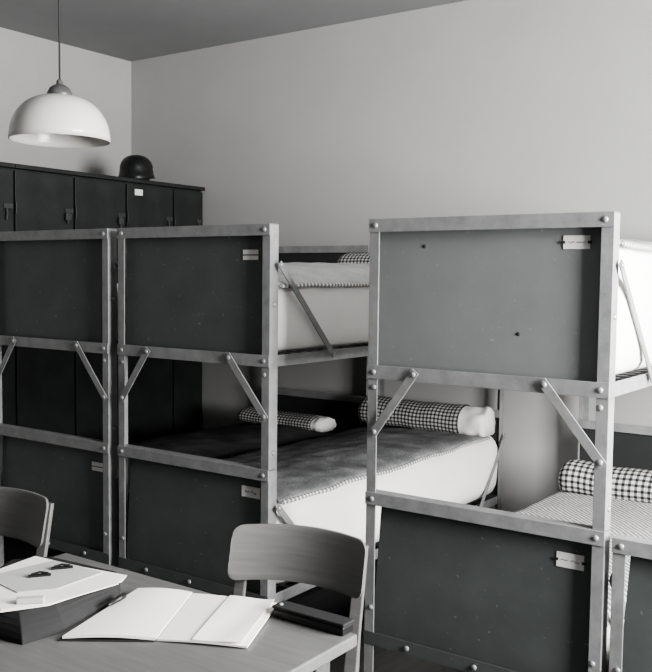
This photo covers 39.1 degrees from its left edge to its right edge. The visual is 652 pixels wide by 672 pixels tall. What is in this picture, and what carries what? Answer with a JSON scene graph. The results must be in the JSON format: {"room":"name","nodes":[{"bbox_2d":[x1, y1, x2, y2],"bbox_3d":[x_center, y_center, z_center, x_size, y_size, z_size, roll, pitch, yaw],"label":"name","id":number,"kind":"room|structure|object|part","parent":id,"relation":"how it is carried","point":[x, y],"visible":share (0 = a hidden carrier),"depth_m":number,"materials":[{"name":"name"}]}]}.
{"room":"dormitory","nodes":[
{"label":"dormitory","id":0,"kind":"room"},
{"bbox_2d":[0,27,130,175],"bbox_3d":[-4.007,-0.335,3.771,0.100,3.190,8.445,3,5,35],"label":"wall","id":1,"kind":"structure","parent":0,"point":[29,64],"depth_m":6.59,"materials":[{"name":"paint"}]},
{"bbox_2d":[0,0,466,61],"bbox_3d":[-1.258,-1.821,1.732,6.799,0.100,8.645,3,5,35],"label":"ceiling","id":2,"kind":"structure","parent":0,"point":[129,30],"depth_m":5.89,"materials":[{"name":"paint"}]},
{"bbox_2d":[8,0,110,147],"bbox_3d":[-1.008,-1.310,3.464,0.376,1.135,0.376,3,5,35],"label":"pendant lamp","id":3,"kind":"object","parent":2,"relation":"hanging from","point":[56,118],"visible":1,"depth_m":3.38,"materials":[{"name":"white metal"}]},
{"bbox_3d":[-1.014,-0.829,3.495,0.376,0.169,0.376,3,5,35],"label":"lamp shade","id":4,"kind":"part","parent":3,"relation":"part of","materials":[{"name":"white metal"}]},
{"bbox_3d":[-1.007,-1.415,3.457,0.006,0.885,0.006,-2,4,-32],"label":"cord","id":5,"kind":"part","parent":3,"relation":"part of","materials":[{"name":"grey plastic"}]},
{"bbox_2d":[4,536,464,671],"bbox_3d":[-1.295,1.462,1.943,6.799,0.100,8.645,3,5,35],"label":"floor","id":6,"kind":"structure","parent":0,"point":[320,598],"depth_m":4.31,"materials":[{"name":"grey"}]},
{"bbox_2d":[0,162,14,449],"bbox_3d":[-2.263,0.077,5.474,0.775,2.190,0.436,3,5,35],"label":"locker","id":7,"kind":"object","parent":6,"relation":"on","point":[6,174],"visible":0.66,"depth_m":5.38,"materials":[{"name":"paint"}]},
{"bbox_2d":[0,486,53,556],"bbox_3d":[-1.135,0.934,2.776,0.400,0.852,0.534,2,4,22],"label":"wooden chair","id":8,"kind":"object","parent":6,"relation":"on","point":[25,515],"visible":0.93,"depth_m":2.92,"materials":[{"name":"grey wood"}]},
{"bbox_3d":[-0.901,0.942,2.888,0.042,0.825,0.105,2,4,22],"label":"leg","id":9,"kind":"part","parent":8,"relation":"part of","materials":[{"name":"grey wood"}]},
{"bbox_2d":[11,164,75,434],"bbox_3d":[-2.009,0.057,5.833,0.775,2.190,0.436,3,5,35],"label":"locker","id":10,"kind":"object","parent":6,"relation":"on","point":[42,196],"visible":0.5,"depth_m":5.59,"materials":[{"name":"metal"}]},
{"bbox_2d":[71,171,127,445],"bbox_3d":[-1.757,0.037,6.187,0.775,2.190,0.426,3,5,35],"label":"locker","id":11,"kind":"object","parent":6,"relation":"on","point":[98,199],"visible":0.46,"depth_m":5.91,"materials":[{"name":"paint"}]},
{"bbox_2d":[124,178,174,443],"bbox_3d":[-1.505,0.017,6.541,0.775,2.190,0.436,3,5,35],"label":"locker","id":12,"kind":"object","parent":6,"relation":"on","point":[148,203],"visible":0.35,"depth_m":6.32,"materials":[{"name":"paint"}]},
{"bbox_2d":[118,155,154,179],"bbox_3d":[-1.296,-1.148,6.273,0.247,0.175,0.296,1,4,7],"label":"helmet","id":13,"kind":"object","parent":12,"relation":"on","point":[131,166],"visible":0.97,"depth_m":6.17,"materials":[{"name":"paint"}]},
{"bbox_2d":[0,553,356,671],"bbox_3d":[-0.576,1.035,2.007,0.990,0.760,0.822,3,5,35],"label":"desk","id":14,"kind":"object","parent":6,"relation":"on","point":[281,645],"visible":0.56,"depth_m":1.92,"materials":[{"name":"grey wood"}]},
{"bbox_2d":[0,556,126,644],"bbox_3d":[-0.718,0.610,2.194,0.430,0.061,0.399,3,5,35],"label":"box","id":15,"kind":"object","parent":14,"relation":"on","point":[73,595],"visible":0.95,"depth_m":2.12,"materials":[{"name":"paper"}]},
{"bbox_2d":[16,595,44,603],"bbox_3d":[-0.657,0.586,2.039,0.060,0.012,0.022,0,4,-10],"label":"eraser","id":16,"kind":"object","parent":15,"relation":"on","point":[20,599],"visible":1,"depth_m":2.03,"materials":[{"name":"white rubber"}]},
{"bbox_2d":[28,571,50,577],"bbox_3d":[-0.689,0.572,2.208,0.052,0.013,0.012,-1,4,-20],"label":"paper clip","id":17,"kind":"object","parent":15,"relation":"on","point":[42,573],"visible":1,"depth_m":2.21,"materials":[{"name":"black paint"}]},
{"bbox_2d":[51,563,72,569],"bbox_3d":[-0.653,0.569,2.268,0.052,0.013,0.012,-1,4,-20],"label":"paper clip","id":18,"kind":"object","parent":15,"relation":"on","point":[58,566],"visible":1,"depth_m":2.27,"materials":[{"name":"black paint"}]},
{"bbox_2d":[57,588,275,647],"bbox_3d":[-0.344,0.643,2.097,0.411,0.016,0.338,1,4,11],"label":"open folder","id":19,"kind":"object","parent":14,"relation":"on","point":[144,614],"visible":0.98,"depth_m":2.07,"materials":[{"name":"paper"}]},
{"bbox_2d":[107,593,126,605],"bbox_3d":[-0.494,0.623,2.162,0.014,0.014,0.073,2,4,19],"label":"pen","id":20,"kind":"object","parent":19,"relation":"on","point":[122,596],"visible":1,"depth_m":2.16,"materials":[{"name":"black paint"}]},
{"bbox_2d":[272,600,353,635],"bbox_3d":[-0.031,0.639,2.087,0.202,0.032,0.046,3,5,35],"label":"pencil case","id":21,"kind":"object","parent":14,"relation":"on","point":[336,624],"visible":1,"depth_m":2.07,"materials":[{"name":"black paint"}]},
{"bbox_3d":[-0.032,1.053,2.041,0.056,0.732,0.056,3,5,35],"label":"leg","id":22,"kind":"part","parent":14,"relation":"part of","materials":[{"name":"grey wood"}]},
{"bbox_2d":[0,228,369,566],"bbox_3d":[-0.678,0.334,5.185,0.886,1.750,2.186,3,5,35],"label":"bunk bed","id":23,"kind":"object","parent":6,"relation":"on","point":[58,288],"visible":0.52,"depth_m":4.30,"materials":[{"name":"metal"}]},
{"bbox_3d":[-1.628,0.362,4.577,0.039,1.750,0.052,3,5,35],"label":"post","id":24,"kind":"part","parent":23,"relation":"part of","materials":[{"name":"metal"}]},
{"bbox_3d":[-1.283,-0.216,4.310,0.820,0.542,0.010,3,5,35],"label":"panel","id":25,"kind":"part","parent":23,"relation":"part of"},
{"bbox_3d":[-1.296,0.732,4.372,0.824,0.537,0.010,3,5,35],"label":"panel","id":26,"kind":"part","parent":23,"relation":"part of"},
{"bbox_3d":[-1.310,0.036,4.298,0.852,0.047,0.005,3,5,35],"label":"rail","id":27,"kind":"part","parent":23,"relation":"part of","materials":[{"name":"metal"}]},
{"bbox_3d":[-1.302,0.481,4.345,0.852,0.046,0.050,3,5,35],"label":"rail","id":28,"kind":"part","parent":23,"relation":"part of","materials":[{"name":"metal"}]},
{"bbox_3d":[-1.291,-0.470,4.283,0.852,0.046,0.050,3,5,35],"label":"rail","id":29,"kind":"part","parent":23,"relation":"part of","materials":[{"name":"metal"}]},
{"bbox_3d":[-1.320,0.982,4.359,0.852,0.047,0.002,3,5,35],"label":"rail","id":30,"kind":"part","parent":23,"relation":"part of","materials":[{"name":"grey metal"}]},
{"bbox_3d":[-0.967,0.400,4.109,0.039,1.750,0.052,3,5,35],"label":"post","id":31,"kind":"part","parent":23,"relation":"part of","materials":[{"name":"metal"}]},
{"bbox_2d":[117,283,117,340],"bbox_3d":[-0.681,-0.171,5.168,0.850,0.268,2.070,3,5,35],"label":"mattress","id":32,"kind":"object","parent":23,"relation":"on","point":[117,283],"visible":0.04,"depth_m":4.12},
{"bbox_2d":[118,429,341,543],"bbox_3d":[-0.692,0.749,5.227,0.847,0.322,2.069,3,5,35],"label":"mattress","id":33,"kind":"object","parent":23,"relation":"on","point":[333,429],"visible":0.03,"depth_m":4.19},
{"bbox_2d":[117,422,339,501],"bbox_3d":[-0.732,0.637,5.160,0.849,0.122,1.891,3,5,35],"label":"blanket","id":34,"kind":"object","parent":33,"relation":"on","point":[236,439],"visible":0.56,"depth_m":5.18,"materials":[{"name":"fabric"}]},
{"bbox_2d":[237,407,335,431],"bbox_3d":[-0.267,0.525,5.848,0.707,0.096,0.199,3,5,35],"label":"bolster pillow","id":35,"kind":"object","parent":34,"relation":"on","point":[318,423],"visible":0.76,"depth_m":5.70,"materials":[{"name":"fabric"}]},
{"bbox_2d":[310,416,335,431],"bbox_3d":[-0.015,0.542,5.670,0.090,0.086,0.187,3,5,35],"label":"pillow","id":36,"kind":"object","parent":35,"relation":"on","point":[317,423],"depth_m":5.63,"materials":[{"name":"white fabric"}]},
{"bbox_3d":[-0.092,0.386,6.045,0.852,0.045,0.005,3,5,35],"label":"rail","id":37,"kind":"part","parent":23,"relation":"part of","materials":[{"name":"metal"}]},
{"bbox_3d":[-0.085,0.636,6.079,0.830,0.537,0.010,3,5,35],"label":"panel","id":38,"kind":"part","parent":23,"relation":"part of","materials":[{"name":"paint"}]},
{"bbox_3d":[-0.074,-0.312,6.019,0.830,0.542,0.010,3,5,35],"label":"panel","id":39,"kind":"part","parent":23,"relation":"part of","materials":[{"name":"paint"}]},
{"bbox_3d":[-0.082,-0.565,5.984,0.852,0.045,0.005,3,5,35],"label":"rail","id":40,"kind":"part","parent":23,"relation":"part of","materials":[{"name":"metal"}]},
{"bbox_3d":[0.256,0.303,5.829,0.039,1.750,0.052,3,5,35],"label":"post","id":41,"kind":"part","parent":23,"relation":"part of","materials":[{"name":"metal"}]},
{"bbox_2d":[171,184,204,433],"bbox_3d":[-1.289,0.000,6.844,0.775,2.190,0.301,3,5,35],"label":"locker","id":42,"kind":"object","parent":6,"relation":"on","point":[187,199],"visible":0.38,"depth_m":6.62,"materials":[{"name":"paint"}]},
{"bbox_2d":[228,524,367,671],"bbox_3d":[-0.160,0.972,2.355,0.400,0.852,0.534,2,4,22],"label":"wooden chair","id":43,"kind":"object","parent":6,"relation":"on","point":[321,557],"visible":0.98,"depth_m":2.55,"materials":[{"name":"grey wood"}]},
{"bbox_3d":[-0.248,0.968,2.598,0.042,0.825,0.105,2,4,22],"label":"leg","id":44,"kind":"part","parent":43,"relation":"part of","materials":[{"name":"grey wood"}]},
{"bbox_3d":[-0.073,0.611,2.534,0.400,0.152,0.096,2,4,22],"label":"backrest","id":45,"kind":"part","parent":43,"relation":"part of","materials":[{"name":"grey wood"}]},
{"bbox_3d":[0.074,0.981,2.466,0.042,0.825,0.105,2,4,22],"label":"leg","id":46,"kind":"part","parent":43,"relation":"part of","materials":[{"name":"grey wood"}]},
{"bbox_2d":[117,223,505,602],"bbox_3d":[0.066,0.376,4.660,0.886,1.750,2.186,3,5,35],"label":"bunk bed","id":47,"kind":"object","parent":6,"relation":"on","point":[202,293],"visible":0.66,"depth_m":3.80,"materials":[{"name":"metal"}]},
{"bbox_3d":[-0.884,0.404,4.052,0.039,1.750,0.052,3,5,35],"label":"post","id":48,"kind":"part","parent":47,"relation":"part of","materials":[{"name":"metal"}]},
{"bbox_3d":[-0.576,1.024,3.835,0.852,0.047,0.002,3,5,35],"label":"rail","id":49,"kind":"part","parent":47,"relation":"part of","materials":[{"name":"grey metal"}]},
{"bbox_3d":[-0.566,0.079,3.773,0.852,0.047,0.005,3,5,35],"label":"rail","id":50,"kind":"part","parent":47,"relation":"part of","materials":[{"name":"metal"}]},
{"bbox_3d":[-0.551,0.774,3.847,0.824,0.537,0.010,3,5,35],"label":"panel","id":51,"kind":"part","parent":47,"relation":"part of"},
{"bbox_3d":[-0.538,-0.174,3.785,0.820,0.542,0.010,3,5,35],"label":"panel","id":52,"kind":"part","parent":47,"relation":"part of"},
{"bbox_3d":[-0.547,-0.428,3.759,0.852,0.046,0.050,3,5,35],"label":"rail","id":53,"kind":"part","parent":47,"relation":"part of","materials":[{"name":"metal"}]},
{"bbox_3d":[-0.558,0.523,3.820,0.852,0.046,0.050,3,5,35],"label":"rail","id":54,"kind":"part","parent":47,"relation":"part of","materials":[{"name":"metal"}]},
{"bbox_3d":[-0.222,0.442,3.584,0.039,1.750,0.052,3,5,35],"label":"post","id":55,"kind":"part","parent":47,"relation":"part of","materials":[{"name":"metal"}]},
{"bbox_3d":[0.393,0.049,4.422,0.040,0.045,2.065,3,5,35],"label":"rail","id":56,"kind":"part","parent":47,"relation":"part of","materials":[{"name":"metal"}]},
{"bbox_2d":[278,286,368,351],"bbox_3d":[0.066,-0.177,4.642,0.858,0.365,2.064,3,5,35],"label":"mattress","id":57,"kind":"object","parent":47,"relation":"on","point":[342,313],"visible":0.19,"depth_m":3.82,"materials":[{"name":"white fabric"}]},
{"bbox_2d":[278,262,368,287],"bbox_3d":[0.040,-0.290,4.590,0.870,0.159,1.940,3,5,35],"label":"blanket","id":58,"kind":"object","parent":57,"relation":"on","point":[303,274],"visible":0.32,"depth_m":3.98,"materials":[{"name":"grey fabric"}]},
{"bbox_2d":[337,253,369,263],"bbox_3d":[0.416,-0.416,5.163,0.800,0.107,0.198,3,5,35],"label":"bolster pillow","id":59,"kind":"object","parent":58,"relation":"on","point":[357,258],"visible":0.14,"depth_m":5.24,"materials":[{"name":"fabric"}]},
{"bbox_3d":[0.340,0.308,5.772,0.039,1.750,0.052,3,5,35],"label":"post","id":60,"kind":"part","parent":47,"relation":"part of","materials":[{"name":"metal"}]},
{"bbox_3d":[0.382,0.995,4.483,0.040,0.045,2.065,3,5,35],"label":"rail","id":61,"kind":"part","parent":47,"relation":"part of","materials":[{"name":"metal"}]},
{"bbox_2d":[276,426,497,583],"bbox_3d":[0.061,0.759,4.698,0.882,0.387,2.090,3,5,35],"label":"mattress","id":62,"kind":"object","parent":47,"relation":"on","point":[462,475],"visible":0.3,"depth_m":4.43,"materials":[{"name":"white fabric"}]},
{"bbox_2d":[128,426,490,504],"bbox_3d":[0.017,0.619,4.614,0.888,0.123,1.871,3,5,35],"label":"blanket","id":63,"kind":"object","parent":62,"relation":"on","point":[305,468],"visible":0.74,"depth_m":4.48,"materials":[{"name":"fabric"}]},
{"bbox_2d":[358,395,495,436],"bbox_3d":[0.568,0.458,5.360,0.860,0.167,0.218,3,5,35],"label":"bolster pillow","id":64,"kind":"object","parent":63,"relation":"on","point":[465,419],"visible":0.86,"depth_m":5.21,"materials":[{"name":"fabric"}]},
{"bbox_3d":[0.659,0.679,5.555,0.830,0.537,0.010,3,5,35],"label":"panel","id":65,"kind":"part","parent":47,"relation":"part of","materials":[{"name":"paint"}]},
{"bbox_3d":[0.646,0.928,5.553,0.852,0.047,0.005,3,5,35],"label":"rail","id":66,"kind":"part","parent":47,"relation":"part of","materials":[{"name":"grey metal"}]},
{"bbox_3d":[0.652,0.428,5.521,0.852,0.045,0.005,3,5,35],"label":"rail","id":67,"kind":"part","parent":47,"relation":"part of","materials":[{"name":"metal"}]},
{"bbox_3d":[1.001,0.345,5.304,0.039,1.750,0.052,3,5,35],"label":"post","id":68,"kind":"part","parent":47,"relation":"part of","materials":[{"name":"metal"}]},
{"bbox_2d":[363,211,651,671],"bbox_3d":[1.118,0.440,3.851,0.872,1.750,2.186,3,5,35],"label":"bunk bed","id":69,"kind":"object","parent":6,"relation":"on","point":[514,302],"visible":0.91,"depth_m":2.97,"materials":[{"name":"metal"}]},
{"bbox_3d":[0.173,0.469,3.240,0.039,1.750,0.052,3,5,35],"label":"post","id":70,"kind":"part","parent":69,"relation":"part of","materials":[{"name":"metal"}]},
{"bbox_3d":[0.481,1.089,3.022,0.852,0.047,0.002,3,5,35],"label":"rail","id":71,"kind":"part","parent":69,"relation":"part of","materials":[{"name":"grey metal"}]},
{"bbox_3d":[0.506,0.839,3.035,0.824,0.537,0.010,3,5,35],"label":"panel","id":72,"kind":"part","parent":69,"relation":"part of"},
{"bbox_3d":[0.499,0.588,3.007,0.852,0.046,0.050,3,5,35],"label":"rail","id":73,"kind":"part","parent":69,"relation":"part of","materials":[{"name":"metal"}]},
{"bbox_3d":[0.491,0.143,2.960,0.852,0.047,0.005,3,5,35],"label":"rail","id":74,"kind":"part","parent":69,"relation":"part of","materials":[{"name":"metal"}]},
{"bbox_3d":[0.518,-0.110,2.973,0.820,0.542,0.010,3,5,35],"label":"panel","id":75,"kind":"part","parent":69,"relation":"part of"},
{"bbox_3d":[0.510,-0.363,2.946,0.852,0.046,0.050,3,5,35],"label":"rail","id":76,"kind":"part","parent":69,"relation":"part of","materials":[{"name":"metal"}]},
{"bbox_3d":[1.397,0.372,4.960,0.039,1.750,0.052,3,5,35],"label":"post","id":77,"kind":"part","parent":69,"relation":"part of","materials":[{"name":"metal"}]},
{"bbox_3d":[0.834,0.506,2.772,0.039,1.750,0.052,3,5,35],"label":"post","id":78,"kind":"part","parent":69,"relation":"part of","materials":[{"name":"metal"}]},
{"bbox_2d":[606,625,609,660],"bbox_3d":[1.107,0.920,3.889,0.843,0.194,2.064,3,5,35],"label":"mattress","id":79,"kind":"object","parent":69,"relation":"on","point":[608,627],"visible":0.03,"depth_m":2.87,"materials":[{"name":"white fabric"}]},
{"bbox_2d":[515,490,651,671],"bbox_3d":[1.055,0.898,3.815,0.842,0.173,1.856,3,5,35],"label":"blanket","id":80,"kind":"object","parent":79,"relation":"on","point":[629,518],"visible":0.25,"depth_m":4.15,"materials":[{"name":"white fabric"}]},
{"bbox_2d":[558,459,651,502],"bbox_3d":[1.517,0.721,4.443,0.795,0.165,0.208,3,5,35],"label":"bolster pillow","id":81,"kind":"object","parent":80,"relation":"on","point":[575,476],"visible":0.82,"depth_m":4.44,"materials":[{"name":"fabric"}]},
{"bbox_3d":[1.709,0.492,4.708,0.852,0.045,0.005,3,5,35],"label":"rail","id":82,"kind":"part","parent":69,"relation":"part of","materials":[{"name":"metal"}]},
{"bbox_3d":[1.716,0.743,4.742,0.830,0.537,0.010,3,5,35],"label":"panel","id":83,"kind":"part","parent":69,"relation":"part of","materials":[{"name":"paint"}]},
{"bbox_2d":[615,245,651,374],"bbox_3d":[1.122,-0.157,3.824,0.860,0.453,2.059,3,5,35],"label":"mattress","id":84,"kind":"object","parent":69,"relation":"on","point":[638,263],"visible":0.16,"depth_m":2.88,"materials":[{"name":"white fabric"}]},
{"bbox_2d":[619,238,651,251],"bbox_3d":[1.102,-0.344,3.768,0.868,0.098,1.944,3,5,35],"label":"blanket","id":85,"kind":"object","parent":84,"relation":"on","point":[629,243],"visible":0.18,"depth_m":2.90,"materials":[{"name":"grey fabric"}]},
{"bbox_3d":[1.450,0.113,3.610,0.040,0.045,2.065,3,5,35],"label":"rail","id":86,"kind":"part","parent":69,"relation":"part of","materials":[{"name":"metal"}]},
{"bbox_2d":[609,534,651,671],"bbox_3d":[1.833,0.962,3.378,0.886,0.786,2.176,3,5,35],"label":"bed","id":87,"kind":"object","parent":6,"relation":"on","point":[630,650],"visible":1,"depth_m":2.73,"materials":[{"name":"metal"}]},
{"bbox_3d":[0.881,0.991,2.766,0.039,0.785,0.052,3,5,35],"label":"post","id":88,"kind":"part","parent":87,"relation":"part of","materials":[{"name":"metal"}]},
{"bbox_3d":[1.212,0.640,2.503,0.852,0.046,0.050,3,5,35],"label":"rail","id":89,"kind":"part","parent":87,"relation":"part of","materials":[{"name":"metal"}]},
{"bbox_3d":[1.219,0.885,2.530,0.824,0.525,0.010,3,5,35],"label":"panel","id":90,"kind":"part","parent":87,"relation":"part of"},
{"bbox_2d":[131,0,651,511],"bbox_3d":[1.197,-0.375,5.316,6.799,3.190,0.100,3,5,35],"label":"wall","id":91,"kind":"structure","parent":0,"point":[469,107],"depth_m":5.64,"materials":[{"name":"paint"}]}
]}

